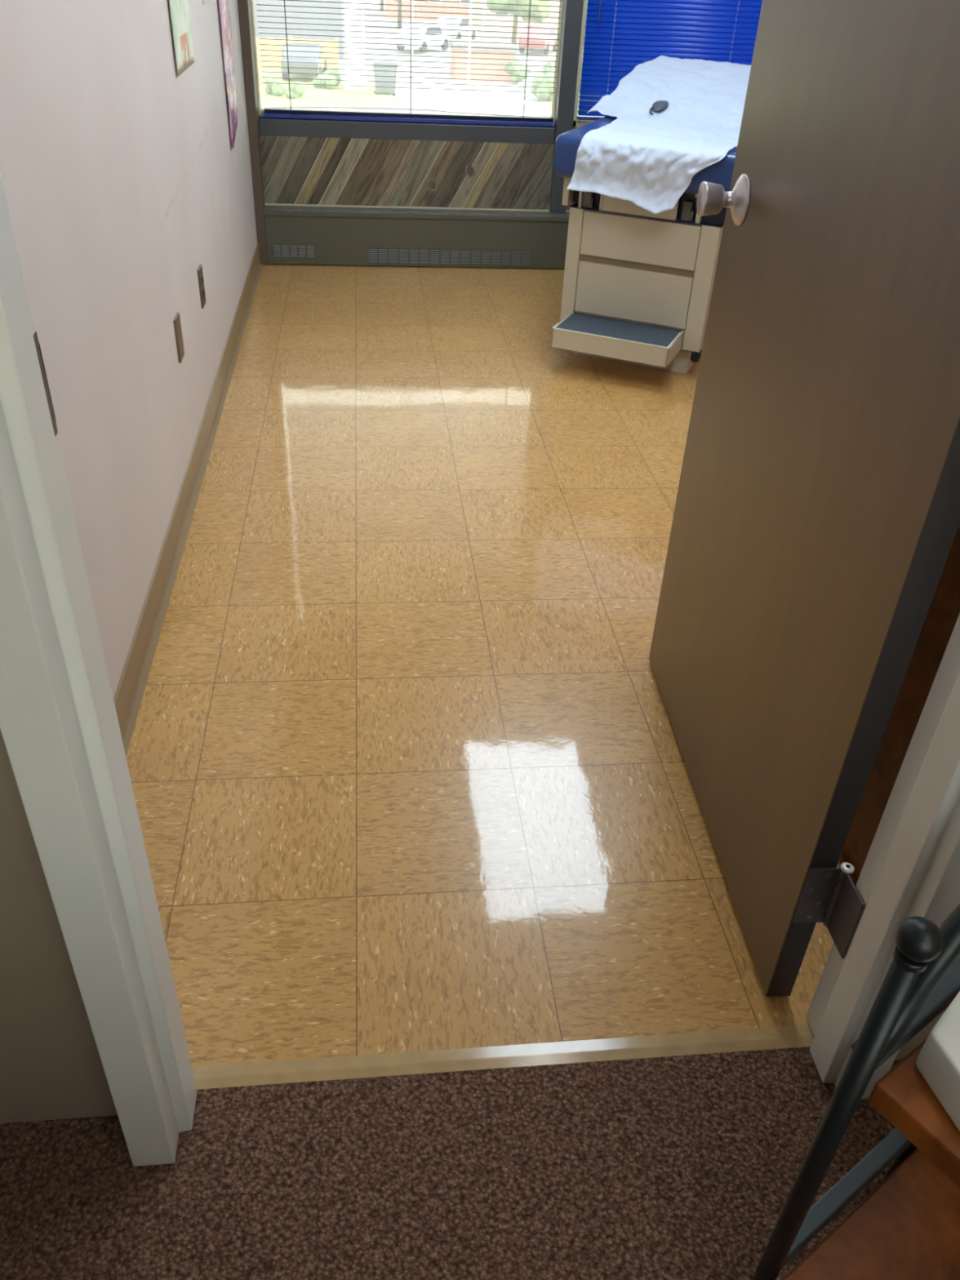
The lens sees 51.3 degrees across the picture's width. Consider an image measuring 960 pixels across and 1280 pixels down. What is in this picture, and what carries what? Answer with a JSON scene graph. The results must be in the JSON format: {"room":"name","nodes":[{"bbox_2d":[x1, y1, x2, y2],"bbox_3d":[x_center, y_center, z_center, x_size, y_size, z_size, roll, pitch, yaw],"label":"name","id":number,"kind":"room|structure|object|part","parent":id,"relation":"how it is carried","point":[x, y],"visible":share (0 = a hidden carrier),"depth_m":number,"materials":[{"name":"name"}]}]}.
{"room":"doctor's office hallway","nodes":[
{"label":"doctor's office hallway","id":0,"kind":"room"},
{"bbox_2d":[0,0,257,697],"bbox_3d":[-0.869,-1.663,2.533,0.100,2.420,4.499,-1,35,-6],"label":"wall","id":1,"kind":"structure","parent":0,"point":[122,176],"depth_m":2.09,"materials":[{"name":"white paint"}]},
{"bbox_2d":[173,311,184,363],"bbox_3d":[-0.813,-0.818,2.703,0.008,0.116,0.072,-1,35,-6],"label":"wall plate","id":2,"kind":"object","parent":1,"relation":"attached to","point":[177,326],"visible":1,"depth_m":2.69,"materials":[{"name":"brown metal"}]},
{"bbox_2d":[168,0,195,75],"bbox_3d":[-0.843,-1.893,2.755,0.004,0.555,0.380,-1,35,-6],"label":"poster","id":3,"kind":"object","parent":1,"relation":"attached to","point":[179,9],"visible":1,"depth_m":2.85,"materials":[{"name":"white paper"}]},
{"bbox_2d":[113,243,262,756],"bbox_3d":[-0.847,-0.642,3.101,0.018,0.102,4.243,-1,35,-6],"label":"baseboard","id":4,"kind":"structure","parent":1,"relation":"attached to","point":[127,699],"depth_m":2.56,"materials":[{"name":"beige plastic"}]},
{"bbox_2d":[197,264,205,308],"bbox_3d":[-0.862,-1.097,3.100,0.009,0.116,0.072,-1,35,-6],"label":"wall outlet","id":5,"kind":"object","parent":1,"relation":"attached to","point":[200,274],"visible":1,"depth_m":3.08,"materials":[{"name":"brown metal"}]},
{"bbox_2d":[200,274,204,285],"bbox_3d":[-0.859,-1.113,3.089,0.004,0.028,0.030,-1,35,-6],"label":"socket","id":6,"kind":"object","parent":5,"relation":"attached to","point":[202,275],"depth_m":3.08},
{"bbox_2d":[202,287,204,298],"bbox_3d":[-0.861,-1.080,3.112,0.004,0.028,0.030,-1,35,-6],"label":"socket","id":7,"kind":"object","parent":5,"relation":"attached to","point":[203,288],"depth_m":3.10,"materials":[{"name":"beige plastic"}]},
{"bbox_2d":[202,0,208,4],"bbox_3d":[-0.911,-2.210,3.285,0.001,0.200,0.160,-1,35,-6],"label":"paper note","id":8,"kind":"object","parent":1,"relation":"attached to","point":[205,2],"visible":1,"depth_m":3.32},
{"bbox_2d":[217,0,237,148],"bbox_3d":[-0.966,-2.345,3.798,0.004,0.824,0.360,-1,35,-6],"label":"poster","id":9,"kind":"object","parent":1,"relation":"attached to","point":[224,5],"visible":1,"depth_m":3.88,"materials":[{"name":"pink paper"}]},
{"bbox_2d":[237,0,267,265],"bbox_3d":[-1.009,-2.858,4.227,0.042,2.420,0.166,-1,35,-6],"label":"trim","id":10,"kind":"structure","parent":1,"relation":"attached to","point":[244,6],"depth_m":4.50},
{"bbox_2d":[276,205,569,213],"bbox_3d":[0.658,-2.954,4.487,3.416,2.420,0.150,-1,35,-6],"label":"wall","id":11,"kind":"structure","parent":0,"point":[277,206],"depth_m":4.88,"materials":[{"name":"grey paint"}]},
{"bbox_2d":[259,135,554,212],"bbox_3d":[-0.338,-2.222,4.771,1.378,0.301,0.027,-1,35,-6],"label":"wood panel","id":12,"kind":"object","parent":11,"relation":"attached to","point":[297,171],"visible":1,"depth_m":4.76,"materials":[{"name":"brown wood"}]},
{"bbox_2d":[250,0,583,213],"bbox_3d":[0.529,-3.026,4.359,3.056,2.164,0.150,-1,35,-6],"label":"window","id":13,"kind":"structure","parent":11,"relation":"in","point":[561,3],"depth_m":4.65,"materials":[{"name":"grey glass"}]},
{"bbox_2d":[256,0,561,126],"bbox_3d":[-0.292,-3.083,4.202,1.361,1.621,0.036,-1,35,-6],"label":"window blind","id":14,"kind":"object","parent":13,"relation":"attached to","point":[512,120],"visible":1,"depth_m":4.55,"materials":[{"name":"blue plastic"}]},
{"bbox_3d":[-0.836,-3.066,4.144,0.002,1.590,0.029,-1,35,-6],"label":"ladder cord","id":15,"kind":"part","parent":14,"relation":"part of","materials":[{"name":"white fabric"}]},
{"bbox_3d":[-0.328,-2.426,4.660,1.353,0.018,0.028,-1,35,-6],"label":"rail","id":16,"kind":"part","parent":14,"relation":"part of","materials":[{"name":"metal"}]},
{"bbox_3d":[-0.289,-3.079,4.203,0.002,1.590,0.029,-1,35,-6],"label":"ladder cord","id":17,"kind":"part","parent":14,"relation":"part of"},
{"bbox_3d":[0.237,-3.092,4.260,0.002,1.590,0.029,-1,35,-6],"label":"ladder cord","id":18,"kind":"part","parent":14,"relation":"part of","materials":[{"name":"white fabric"}]},
{"bbox_2d":[565,202,574,212],"bbox_3d":[1.178,-2.258,4.935,1.519,0.301,0.027,-1,35,-6],"label":"wood panel","id":19,"kind":"object","parent":11,"relation":"attached to","point":[567,207],"visible":0.08,"depth_m":4.92,"materials":[{"name":"brown wood"}]},
{"bbox_2d":[573,0,594,127],"bbox_3d":[1.214,-3.148,4.407,1.523,1.625,0.070,-1,35,-6],"label":"window","id":20,"kind":"structure","parent":11,"relation":"in","point":[576,123],"depth_m":4.64,"materials":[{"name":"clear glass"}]},
{"bbox_2d":[577,0,762,120],"bbox_3d":[1.225,-3.127,4.349,1.470,1.589,0.054,-1,35,-6],"label":"window blind","id":21,"kind":"object","parent":11,"relation":"attached to","point":[620,35],"visible":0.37,"depth_m":4.57,"materials":[{"name":"blue plastic"}]},
{"bbox_3d":[1.191,-2.488,4.806,1.470,0.015,0.026,-1,35,-6],"label":"rail","id":22,"kind":"part","parent":21,"relation":"part of","materials":[{"name":"metal"}]},
{"bbox_3d":[0.624,-3.107,4.279,0.006,1.555,0.004,-1,35,-6],"label":"ladder cord","id":23,"kind":"part","parent":21,"relation":"part of","materials":[{"name":"blue fabric"}]},
{"bbox_3d":[1.182,-3.120,4.340,0.006,1.555,0.004,-1,35,-6],"label":"ladder cord","id":24,"kind":"part","parent":21,"relation":"part of","materials":[{"name":"blue fabric"}]},
{"bbox_2d":[0,263,902,1279],"bbox_3d":[0.321,0.256,2.099,4.950,0.121,7.650,-1,35,-6],"label":"floor","id":25,"kind":"structure","parent":0,"point":[408,771],"depth_m":1.79,"materials":[{"name":"tile"}]},
{"bbox_2d":[263,205,569,268],"bbox_3d":[0.499,-1.985,4.976,3.074,0.250,0.080,-1,35,-6],"label":"radiator cover","id":26,"kind":"object","parent":25,"relation":"on","point":[295,235],"visible":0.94,"depth_m":4.86,"materials":[{"name":"grey metal"}]},
{"bbox_2d":[271,244,315,257],"bbox_3d":[-0.899,-1.881,4.830,0.207,0.058,0.005,-1,35,-6],"label":"vent grille","id":27,"kind":"object","parent":26,"relation":"attached to","point":[277,250],"depth_m":4.83,"materials":[{"name":"grey metal"}]},
{"bbox_2d":[366,248,533,265],"bbox_3d":[-0.147,-1.887,4.920,0.817,0.068,0.005,-1,35,-6],"label":"vent grille","id":28,"kind":"object","parent":26,"relation":"attached to","point":[375,256],"depth_m":4.92,"materials":[{"name":"grey metal"}]},
{"bbox_2d":[191,1025,814,1089],"bbox_3d":[0.046,0.610,1.467,0.926,0.004,0.036,-1,35,-6],"label":"threshold strip","id":29,"kind":"object","parent":25,"relation":"on","point":[232,1075],"visible":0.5,"depth_m":1.46,"materials":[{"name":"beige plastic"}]},
{"bbox_2d":[551,60,737,373],"bbox_3d":[0.749,-1.666,3.935,0.683,0.953,1.252,16,37,17],"label":"examination table","id":30,"kind":"object","parent":25,"relation":"on","point":[638,282],"visible":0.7,"depth_m":3.67,"materials":[{"name":"metal"}]},
{"bbox_2d":[582,191,593,208],"bbox_3d":[0.393,-1.612,3.643,0.032,0.065,0.024,16,37,17],"label":"socket","id":31,"kind":"object","parent":30,"relation":"attached to","point":[587,197],"depth_m":3.63,"materials":[{"name":"grey plastic"}]},
{"bbox_3d":[0.897,-2.123,3.996,0.683,0.263,0.556,16,37,17],"label":"backrest","id":32,"kind":"part","parent":30,"relation":"part of","materials":[{"name":"white fabric"}]},
{"bbox_3d":[0.801,-1.824,3.944,0.645,0.103,1.035,16,37,17],"label":"frame","id":33,"kind":"part","parent":30,"relation":"part of","materials":[{"name":"metal"}]},
{"bbox_3d":[0.570,-1.294,3.745,0.434,0.186,0.013,16,37,17],"label":"drawer","id":34,"kind":"part","parent":30,"relation":"part of","materials":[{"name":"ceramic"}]},
{"bbox_3d":[0.573,-1.555,3.571,0.271,0.069,0.016,16,37,17],"label":"drawer","id":35,"kind":"part","parent":30,"relation":"part of","materials":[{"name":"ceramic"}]},
{"bbox_3d":[0.579,-1.453,3.633,0.434,0.151,0.013,16,37,17],"label":"drawer","id":36,"kind":"part","parent":30,"relation":"part of","materials":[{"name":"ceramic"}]},
{"bbox_2d":[553,117,737,194],"bbox_3d":[0.677,-1.762,3.632,0.683,0.138,0.552,16,37,17],"label":"seat cushion","id":37,"kind":"object","parent":30,"relation":"on","point":[567,144],"depth_m":3.48,"materials":[{"name":"blue fabric"}]},
{"bbox_2d":[566,55,751,213],"bbox_3d":[0.725,-1.956,3.814,0.695,0.384,1.177,16,37,17],"label":"paper sheet","id":38,"kind":"object","parent":30,"relation":"on","point":[644,159],"visible":0.88,"depth_m":3.54,"materials":[{"name":"white paper"}]},
{"bbox_2d":[648,100,668,115],"bbox_3d":[0.684,-2.050,3.848,0.056,0.039,0.134,24,40,27],"label":"computer mouse","id":39,"kind":"object","parent":38,"relation":"on","point":[659,105],"visible":1,"depth_m":3.84,"materials":[{"name":"grey plastic"}]},
{"bbox_2d":[680,200,693,222],"bbox_3d":[0.734,-1.513,3.527,0.037,0.065,0.047,-1,35,-6],"label":"socket","id":40,"kind":"object","parent":30,"relation":"attached to","point":[686,206],"depth_m":3.52,"materials":[{"name":"grey plastic"}]},
{"bbox_3d":[0.813,-1.069,3.763,0.036,0.032,0.078,16,37,17],"label":"brake lever","id":41,"kind":"part","parent":30,"relation":"part of","materials":[{"name":"black plastic"}]},
{"bbox_2d":[751,903,959,1279],"bbox_3d":[0.536,0.554,0.923,0.334,0.753,0.374,-21,42,-30],"label":"stand","id":42,"kind":"object","parent":25,"relation":"on","point":[908,1228],"visible":1,"depth_m":0.98,"materials":[{"name":"black metal"}]},
{"bbox_3d":[0.427,0.612,1.132,0.300,0.026,0.019,-21,42,-30],"label":"rail","id":43,"kind":"part","parent":42,"relation":"part of","materials":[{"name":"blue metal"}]},
{"bbox_3d":[0.556,0.425,1.109,0.034,0.753,0.034,-21,42,-30],"label":"post","id":44,"kind":"part","parent":42,"relation":"part of","materials":[{"name":"black metal"}]},
{"bbox_3d":[0.443,0.309,0.920,0.300,0.026,0.019,-21,42,-30],"label":"rail","id":45,"kind":"part","parent":42,"relation":"part of","materials":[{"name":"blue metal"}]},
{"bbox_2d":[915,991,959,1131],"bbox_3d":[0.434,0.354,0.825,0.122,0.050,0.129,-1,35,-6],"label":"box","id":46,"kind":"object","parent":42,"relation":"on","point":[938,1061],"visible":1,"depth_m":0.82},
{"bbox_2d":[841,524,959,880],"bbox_3d":[0.912,-0.442,1.507,0.570,1.748,0.870,-1,35,-6],"label":"storage cabinet","id":47,"kind":"object","parent":25,"relation":"on","point":[944,611],"visible":0.03,"depth_m":1.55,"materials":[{"name":"wood"}]},
{"bbox_2d":[0,728,959,1123],"bbox_3d":[-0.124,-0.354,0.724,3.800,2.420,0.031,-1,35,-6],"label":"wall","id":48,"kind":"structure","parent":0,"point":[51,1068],"depth_m":1.22,"materials":[{"name":"beige paint"}]},
{"bbox_3d":[1.108,-0.401,0.882,3.616,2.420,0.031,-1,35,-6],"label":"wall","id":49,"kind":"structure","parent":0,"visible":0},
{"bbox_2d":[0,172,959,1166],"bbox_3d":[0.095,-0.238,0.819,1.034,2.136,0.156,-1,35,-6],"label":"door frame","id":50,"kind":"structure","parent":49,"relation":"attached to","point":[60,727],"depth_m":1.03,"materials":[{"name":"white paint"}]},
{"bbox_3d":[-0.373,-0.209,0.847,0.001,0.090,0.050,-1,35,-6],"label":"strike plate","id":51,"kind":"part","parent":50,"relation":"part of","materials":[{"name":"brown metal"}]},
{"bbox_2d":[648,0,959,996],"bbox_3d":[0.481,-0.520,1.310,0.179,2.050,0.960,0,35,-5],"label":"door","id":52,"kind":"structure","parent":49,"relation":"in","point":[815,523],"depth_m":1.38,"materials":[{"name":"brown wood"}]},
{"bbox_3d":[0.399,-0.727,1.649,0.070,0.079,0.079,0,35,-5],"label":"knob","id":53,"kind":"part","parent":52,"relation":"part of","materials":[{"name":"metal"}]},
{"bbox_3d":[0.510,0.384,1.400,0.005,0.114,0.062,0,35,-4],"label":"frame","id":54,"kind":"part","parent":52,"relation":"part of","materials":[{"name":"grey metal"}]},
{"label":"outside","id":55,"kind":"structure","parent":0,"visible":0},
{"bbox_2d":[257,0,583,114],"bbox_3d":[-2.500,-92.754,142.342,210.000,0.200,324.000,-1,35,-6],"label":"ground","id":56,"kind":"structure","parent":55,"point":[421,99],"depth_m":51.11,"materials":[{"name":"concrete"}]},
{"bbox_2d":[255,35,339,73],"bbox_3d":[-12.663,-28.939,49.131,11.320,1.550,0.140,-1,35,-6],"label":"fence","id":57,"kind":"object","parent":56,"relation":"on","point":[259,47],"visible":0.2,"depth_m":49.37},
{"bbox_2d":[253,0,345,57],"bbox_3d":[-18.460,-41.451,57.210,21.000,12.249,14.200,-1,35,-6],"label":"office building","id":58,"kind":"structure","parent":56,"relation":"on","point":[256,7],"depth_m":54.90,"materials":[{"name":"grey"}]},
{"bbox_2d":[258,73,400,109],"bbox_3d":[-10.494,-24.335,44.028,13.800,0.060,10.700,-1,35,-6],"label":"lawn","id":59,"kind":"structure","parent":56,"relation":"on","point":[337,96],"depth_m":42.47,"materials":[{"name":"plant"}]},
{"bbox_2d":[265,75,286,96],"bbox_3d":[-8.624,-23.322,42.137,0.915,0.830,1.040,-1,35,-6],"label":"shrub","id":60,"kind":"object","parent":59,"relation":"on","point":[279,89],"visible":0.95,"depth_m":41.82,"materials":[{"name":"green plant"}]},
{"bbox_2d":[284,80,306,98],"bbox_3d":[-7.692,-22.923,41.669,0.895,0.727,0.852,-1,35,-6],"label":"shrub","id":61,"kind":"object","parent":59,"relation":"on","point":[297,91],"visible":0.91,"depth_m":41.39,"materials":[{"name":"green plant"}]},
{"bbox_2d":[280,42,327,79],"bbox_3d":[-8.319,-27.495,47.417,1.760,1.394,4.278,1,35,-3],"label":"car","id":62,"kind":"object","parent":59,"relation":"on","point":[284,70],"visible":0.82,"depth_m":45.99,"materials":[{"name":"grey paint"}]},
{"bbox_2d":[312,69,341,88],"bbox_3d":[-6.886,-25.098,44.717,1.143,0.851,1.195,13,36,14],"label":"shrub","id":63,"kind":"object","parent":59,"relation":"on","point":[329,72],"visible":0.8,"depth_m":44.43,"materials":[{"name":"green plant"}]},
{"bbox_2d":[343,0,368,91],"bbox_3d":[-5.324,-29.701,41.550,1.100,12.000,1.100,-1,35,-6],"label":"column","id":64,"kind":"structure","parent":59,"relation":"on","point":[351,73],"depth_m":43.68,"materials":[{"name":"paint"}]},
{"bbox_2d":[370,60,398,96],"bbox_3d":[-4.189,-24.625,43.809,1.088,1.320,0.900,-5,36,-11],"label":"waste bin","id":65,"kind":"object","parent":59,"relation":"on","point":[376,90],"visible":0.9,"depth_m":43.45,"materials":[{"name":"grey paint"}]},
{"bbox_3d":[-4.165,-25.095,43.478,1.088,0.170,0.900,-5,36,-11],"label":"lid","id":66,"kind":"part","parent":65,"relation":"part of","materials":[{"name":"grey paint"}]},
{"bbox_2d":[380,0,383,11],"bbox_3d":[-9.008,-61.668,90.245,6.538,8.209,5.679,-1,35,-6],"label":"tree","id":67,"kind":"object","parent":56,"relation":"on","point":[381,1],"visible":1,"depth_m":91.86,"materials":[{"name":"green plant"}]},
{"bbox_2d":[395,0,401,27],"bbox_3d":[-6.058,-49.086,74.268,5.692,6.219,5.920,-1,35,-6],"label":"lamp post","id":68,"kind":"object","parent":56,"relation":"on","point":[399,8],"visible":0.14,"depth_m":75.43,"materials":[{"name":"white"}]},
{"bbox_2d":[261,106,551,116],"bbox_3d":[-3.566,-19.555,37.746,30.000,0.040,6.200,-1,35,-6],"label":"pavement","id":69,"kind":"structure","parent":56,"relation":"on","point":[346,109],"depth_m":40.07,"materials":[{"name":"concrete"}]},
{"bbox_2d":[411,0,413,73],"bbox_3d":[-2.939,-31.923,49.265,1.000,7.100,0.160,-1,35,-6],"label":"lamp post","id":70,"kind":"object","parent":56,"relation":"on","point":[411,1],"visible":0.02,"depth_m":50.27,"materials":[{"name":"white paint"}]},
{"bbox_2d":[393,22,451,53],"bbox_3d":[-3.478,-36.849,61.104,1.760,1.394,4.278,18,38,20],"label":"car","id":71,"kind":"object","parent":56,"relation":"on","point":[405,25],"visible":0.75,"depth_m":59.98,"materials":[{"name":"white paint"}]},
{"bbox_2d":[384,0,469,21],"bbox_3d":[-4.134,-57.205,86.022,8.600,6.159,8.600,-1,35,-6],"label":"house","id":72,"kind":"structure","parent":56,"relation":"on","point":[386,2],"depth_m":84.05,"materials":[{"name":"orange brick"}]},
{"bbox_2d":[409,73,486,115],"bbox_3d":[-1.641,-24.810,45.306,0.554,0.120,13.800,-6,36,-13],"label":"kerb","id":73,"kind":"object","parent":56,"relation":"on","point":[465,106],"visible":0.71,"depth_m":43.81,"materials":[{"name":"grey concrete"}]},
{"bbox_2d":[435,16,477,39],"bbox_3d":[-1.704,-41.511,67.877,1.760,1.394,4.278,14,37,16],"label":"car","id":74,"kind":"object","parent":56,"relation":"on","point":[438,20],"visible":0.65,"depth_m":66.66,"materials":[{"name":"white paint"}]},
{"bbox_2d":[466,0,472,97],"bbox_3d":[0.007,-27.374,43.001,1.000,7.100,0.160,-1,35,-6],"label":"lamp post","id":75,"kind":"object","parent":56,"relation":"on","point":[470,1],"visible":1,"depth_m":43.92,"materials":[{"name":"white paint"}]},
{"bbox_2d":[448,39,518,82],"bbox_3d":[0.115,-29.498,50.870,3.200,1.549,3.200,-1,35,-6],"label":"garage","id":76,"kind":"structure","parent":56,"relation":"on","point":[485,77],"depth_m":49.67,"materials":[{"name":"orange brick"}]},
{"bbox_2d":[473,84,551,115],"bbox_3d":[1.455,-24.159,44.607,0.463,0.120,9.407,-10,37,-18],"label":"kerb","id":77,"kind":"object","parent":56,"relation":"on","point":[528,104],"visible":0.71,"depth_m":44.14,"materials":[{"name":"grey concrete"}]},
{"bbox_2d":[471,0,559,37],"bbox_3d":[4.241,-49.321,75.406,9.600,6.159,8.600,-1,35,-6],"label":"house","id":78,"kind":"structure","parent":56,"relation":"on","point":[553,2],"depth_m":73.27,"materials":[{"name":"grey"}]},
{"bbox_3d":[1.618,-45.911,72.496,0.900,0.900,0.025,-1,35,-6],"label":"pane","id":79,"kind":"part","parent":78,"relation":"part of","materials":[{"name":"glass"}]},
{"bbox_2d":[504,58,530,84],"bbox_3d":[1.897,-28.098,49.360,1.281,1.056,1.205,-1,35,-6],"label":"shrub","id":80,"kind":"object","parent":56,"relation":"on","point":[512,62],"visible":0.82,"depth_m":49.03,"materials":[{"name":"green plant"}]},
{"bbox_2d":[486,0,551,44],"bbox_3d":[2.538,-42.005,65.296,4.296,5.664,3.940,-1,35,-6],"label":"tree","id":81,"kind":"object","parent":56,"relation":"on","point":[506,2],"visible":0.82,"depth_m":64.74,"materials":[{"name":"green plant"}]},
{"bbox_3d":[2.571,-42.635,64.854,4.296,4.123,3.940,-1,35,-6],"label":"crown","id":82,"kind":"part","parent":81,"relation":"part of","materials":[{"name":"green plant"}]},
{"bbox_2d":[518,26,556,54],"bbox_3d":[3.774,-38.177,63.531,1.760,1.394,4.278,11,36,11],"label":"car","id":83,"kind":"object","parent":56,"relation":"on","point":[525,29],"visible":0.77,"depth_m":62.17,"materials":[{"name":"red paint"}]},
{"bbox_2d":[530,94,600,116],"bbox_3d":[7.740,-26.209,48.053,13.000,0.050,15.700,-1,35,-6],"label":"lawn","id":84,"kind":"structure","parent":56,"relation":"on","point":[548,105],"depth_m":41.67,"materials":[{"name":"plant"}]},
{"bbox_2d":[531,71,554,101],"bbox_3d":[2.991,-24.755,44.738,1.306,1.187,1.621,-1,35,-6],"label":"shrub","id":85,"kind":"object","parent":84,"relation":"on","point":[548,96],"visible":0.76,"depth_m":44.31,"materials":[{"name":"green plant"}]},
{"bbox_2d":[542,60,582,89],"bbox_3d":[4.046,-26.887,47.662,2.100,1.645,1.809,-1,35,-6],"label":"shrub","id":86,"kind":"object","parent":84,"relation":"on","point":[548,64],"visible":0.06,"depth_m":47.36,"materials":[{"name":"green plant"}]}
]}

